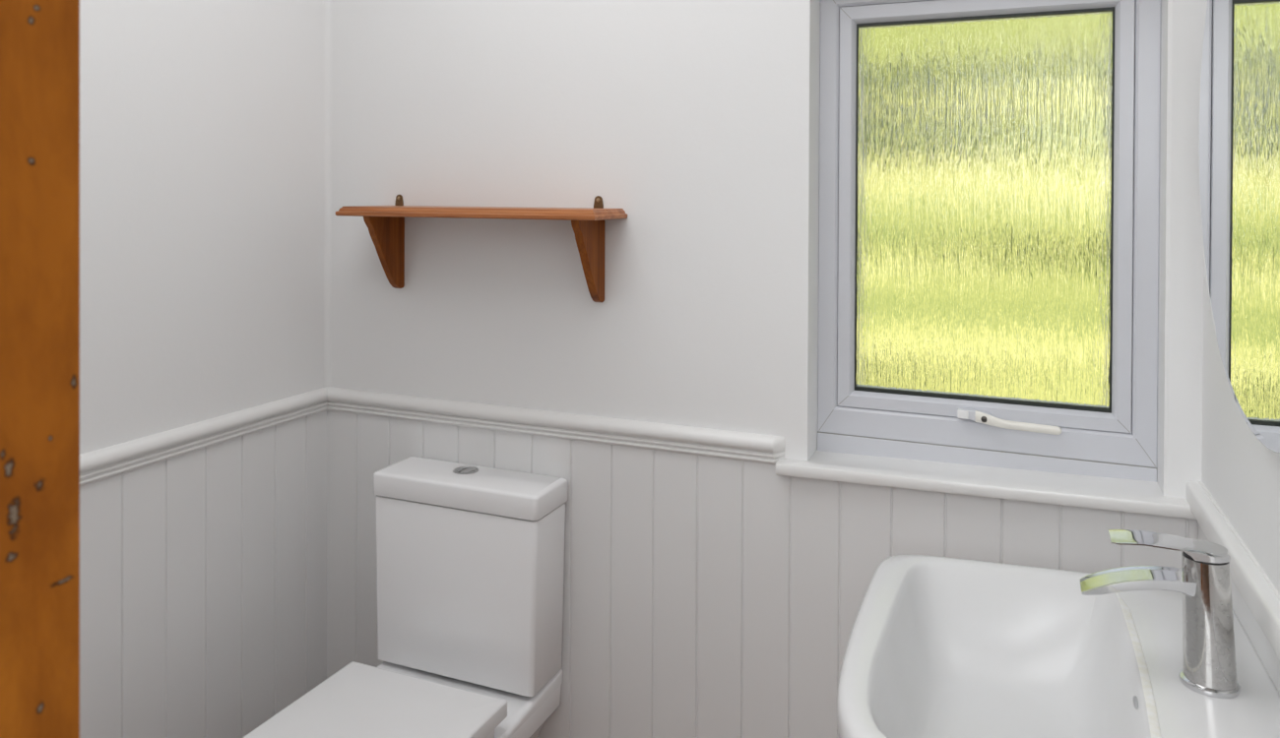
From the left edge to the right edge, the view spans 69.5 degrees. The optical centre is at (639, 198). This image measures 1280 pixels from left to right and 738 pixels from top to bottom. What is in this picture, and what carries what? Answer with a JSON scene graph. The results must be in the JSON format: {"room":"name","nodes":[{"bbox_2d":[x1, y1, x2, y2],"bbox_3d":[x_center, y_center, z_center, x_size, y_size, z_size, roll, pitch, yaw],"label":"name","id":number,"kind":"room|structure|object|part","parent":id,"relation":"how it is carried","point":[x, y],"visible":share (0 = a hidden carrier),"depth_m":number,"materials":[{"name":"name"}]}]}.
{"room":"bathroom","nodes":[
{"label":"bathroom","id":0,"kind":"room"},
{"bbox_2d":[79,0,323,454],"bbox_3d":[-1.086,0.184,1.459,0.120,2.440,1.550,0,0,23],"label":"wall","id":1,"kind":"structure","parent":0,"point":[202,121],"depth_m":1.81,"materials":[{"name":"white paint"}]},
{"bbox_2d":[79,410,326,737],"bbox_3d":[-1.011,0.937,1.486,0.003,0.893,1.450,0,0,23],"label":"wall paneling","id":2,"kind":"structure","parent":1,"relation":"attached to","point":[203,572],"depth_m":1.83,"materials":[{"name":"white paint"}]},
{"bbox_2d":[79,386,327,486],"bbox_3d":[-1.002,0.469,1.480,0.022,0.052,1.450,0,0,23],"label":"trim","id":3,"kind":"structure","parent":1,"relation":"attached to","point":[101,464],"depth_m":1.79,"materials":[{"name":"white paint"}]},
{"bbox_2d":[323,0,331,387],"bbox_3d":[-0.724,-0.287,2.139,0.017,1.465,0.004,0,0,-22],"label":"trim","id":4,"kind":"structure","parent":1,"relation":"attached to","point":[327,3],"depth_m":2.14,"materials":[{"name":"white paint"}]},
{"bbox_2d":[330,0,1206,499],"bbox_3d":[0.126,0.186,1.886,2.020,2.440,0.180,0,0,23],"label":"wall","id":5,"kind":"structure","parent":0,"point":[698,120],"depth_m":1.86,"materials":[{"name":"white paint"}]},
{"bbox_2d":[335,194,627,302],"bbox_3d":[-0.335,0.102,1.901,0.608,0.215,0.150,0,0,23],"label":"wall shelf","id":6,"kind":"object","parent":5,"relation":"attached to","point":[385,224],"visible":1,"depth_m":1.85,"materials":[{"name":"brown wood"}]},
{"bbox_3d":[-0.539,0.011,2.066,0.021,0.037,0.002,0,0,23],"label":"hanging plate","id":7,"kind":"part","parent":6,"relation":"part of","materials":[{"name":"gold metal"}]},
{"bbox_3d":[-0.084,0.014,1.874,0.021,0.037,0.002,0,0,23],"label":"hanging plate","id":8,"kind":"part","parent":6,"relation":"part of","materials":[{"name":"gold metal"}]},
{"bbox_2d":[326,386,774,464],"bbox_3d":[-0.242,0.470,1.933,1.070,0.052,0.022,0,0,23],"label":"trim","id":9,"kind":"structure","parent":5,"relation":"attached to","point":[715,443],"depth_m":1.89,"materials":[{"name":"white paint"}]},
{"bbox_2d":[326,409,1197,737],"bbox_3d":[0.079,0.940,1.808,1.765,0.893,0.003,0,0,23],"label":"wall paneling","id":10,"kind":"structure","parent":5,"relation":"attached to","point":[704,597],"depth_m":1.79,"materials":[{"name":"white paint"}]},
{"bbox_2d":[772,436,784,464],"bbox_3d":[0.259,0.473,1.721,0.018,0.052,0.022,0,0,23],"label":"trim","id":11,"kind":"structure","parent":5,"relation":"attached to","point":[779,441],"depth_m":1.72,"materials":[{"name":"white paint"}]},
{"bbox_2d":[775,450,1196,519],"bbox_3d":[0.587,0.497,1.623,0.682,0.037,0.119,0,0,23],"label":"window sill","id":12,"kind":"structure","parent":5,"relation":"attached to","point":[1056,488],"depth_m":1.59,"materials":[{"name":"white paint"}]},
{"bbox_2d":[817,0,1161,482],"bbox_3d":[0.620,0.049,1.690,0.579,0.922,0.114,0,0,23],"label":"window","id":13,"kind":"structure","parent":5,"relation":"in","point":[989,190],"depth_m":1.67,"materials":[{"name":"white plastic"}]},
{"bbox_3d":[0.609,0.394,1.666,0.058,0.021,0.016,0,0,23],"label":"handle","id":14,"kind":"part","parent":13,"relation":"part of","materials":[{"name":"white plastic"}]},
{"bbox_3d":[0.618,0.020,1.686,0.438,0.700,0.004,0,0,23],"label":"glass pane","id":15,"kind":"part","parent":13,"relation":"part of","materials":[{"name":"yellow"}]},
{"bbox_3d":[0.663,0.396,1.620,0.143,0.025,0.020,1,1,30],"label":"lever arm","id":16,"kind":"part","parent":13,"relation":"part of","materials":[{"name":"white plastic"}]},
{"bbox_2d":[1201,0,1279,593],"bbox_3d":[0.666,0.198,0.718,0.120,2.440,1.554,0,0,21],"label":"wall","id":17,"kind":"structure","parent":0,"point":[1242,475],"depth_m":1.25,"materials":[{"name":"white paint"}]},
{"bbox_2d":[1185,481,1279,659],"bbox_3d":[0.618,0.481,0.794,0.021,0.054,1.451,0,0,21],"label":"trim","id":18,"kind":"structure","parent":17,"relation":"attached to","point":[1254,587],"depth_m":1.15,"materials":[{"name":"white paint"}]},
{"bbox_2d":[1197,522,1279,694],"bbox_3d":[0.620,0.950,0.796,0.001,0.893,1.450,0,0,21],"label":"trim","id":19,"kind":"structure","parent":17,"relation":"attached to","point":[1269,659],"depth_m":1.13,"materials":[{"name":"white paint"}]},
{"bbox_2d":[1198,0,1279,453],"bbox_3d":[0.697,-0.095,1.007,0.026,0.729,0.729,0,0,21],"label":"round mirror","id":20,"kind":"object","parent":17,"relation":"attached to","point":[1239,116],"visible":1,"depth_m":1.09,"materials":[{"name":"clear glass"}]},
{"bbox_3d":[-0.053,1.410,0.025,3.118,0.020,3.400,0,0,23],"label":"floor","id":21,"kind":"structure","parent":0,"visible":0},
{"bbox_2d":[242,456,567,737],"bbox_3d":[-0.464,0.979,1.658,0.394,0.812,0.692,0,0,23],"label":"toilet","id":22,"kind":"object","parent":21,"relation":"on","point":[470,558],"visible":1,"depth_m":1.82,"materials":[{"name":"white ceramic"}]},
{"bbox_3d":[-0.495,0.940,1.566,0.358,0.032,0.444,0,0,23],"label":"lid","id":23,"kind":"part","parent":22,"relation":"part of","materials":[{"name":"white plastic"}]},
{"bbox_3d":[-0.355,0.598,1.911,0.394,0.047,0.132,0,0,23],"label":"cistern lid","id":24,"kind":"part","parent":22,"relation":"part of","materials":[{"name":"white ceramic"}]},
{"bbox_3d":[-0.499,0.970,1.557,0.340,0.028,0.406,0,0,23],"label":"seat","id":25,"kind":"part","parent":22,"relation":"part of","materials":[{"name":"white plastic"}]},
{"bbox_2d":[836,555,1279,737],"bbox_3d":[0.494,0.971,1.103,0.483,0.846,0.597,0,0,23],"label":"basin","id":26,"kind":"object","parent":21,"relation":"on","point":[937,647],"visible":0.93,"depth_m":1.23,"materials":[{"name":"white ceramic"}]},
{"bbox_2d":[1080,529,1241,699],"bbox_3d":[0.596,0.470,1.059,0.162,0.158,0.059,0,0,23],"label":"mixer tap","id":27,"kind":"object","parent":26,"relation":"on","point":[1203,579],"visible":1,"depth_m":1.03,"materials":[{"name":"silver metal"}]},
{"bbox_3d":[0.579,0.446,1.066,0.126,0.034,0.048,0,0,23],"label":"spout","id":28,"kind":"part","parent":27,"relation":"part of","materials":[{"name":"silver metal"}]},
{"bbox_3d":[0.605,0.397,1.055,0.120,0.012,0.048,0,0,23],"label":"lever","id":29,"kind":"part","parent":27,"relation":"part of","materials":[{"name":"silver metal"}]},
{"bbox_3d":[-0.544,0.184,0.443,1.910,2.420,0.100,0,0,23],"label":"wall","id":30,"kind":"structure","parent":0,"visible":0},
{"bbox_2d":[0,0,79,737],"bbox_3d":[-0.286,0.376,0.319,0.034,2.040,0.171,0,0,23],"label":"door","id":31,"kind":"structure","parent":30,"relation":"in","point":[39,39],"depth_m":0.37,"materials":[{"name":"brown wood"}]}
]}

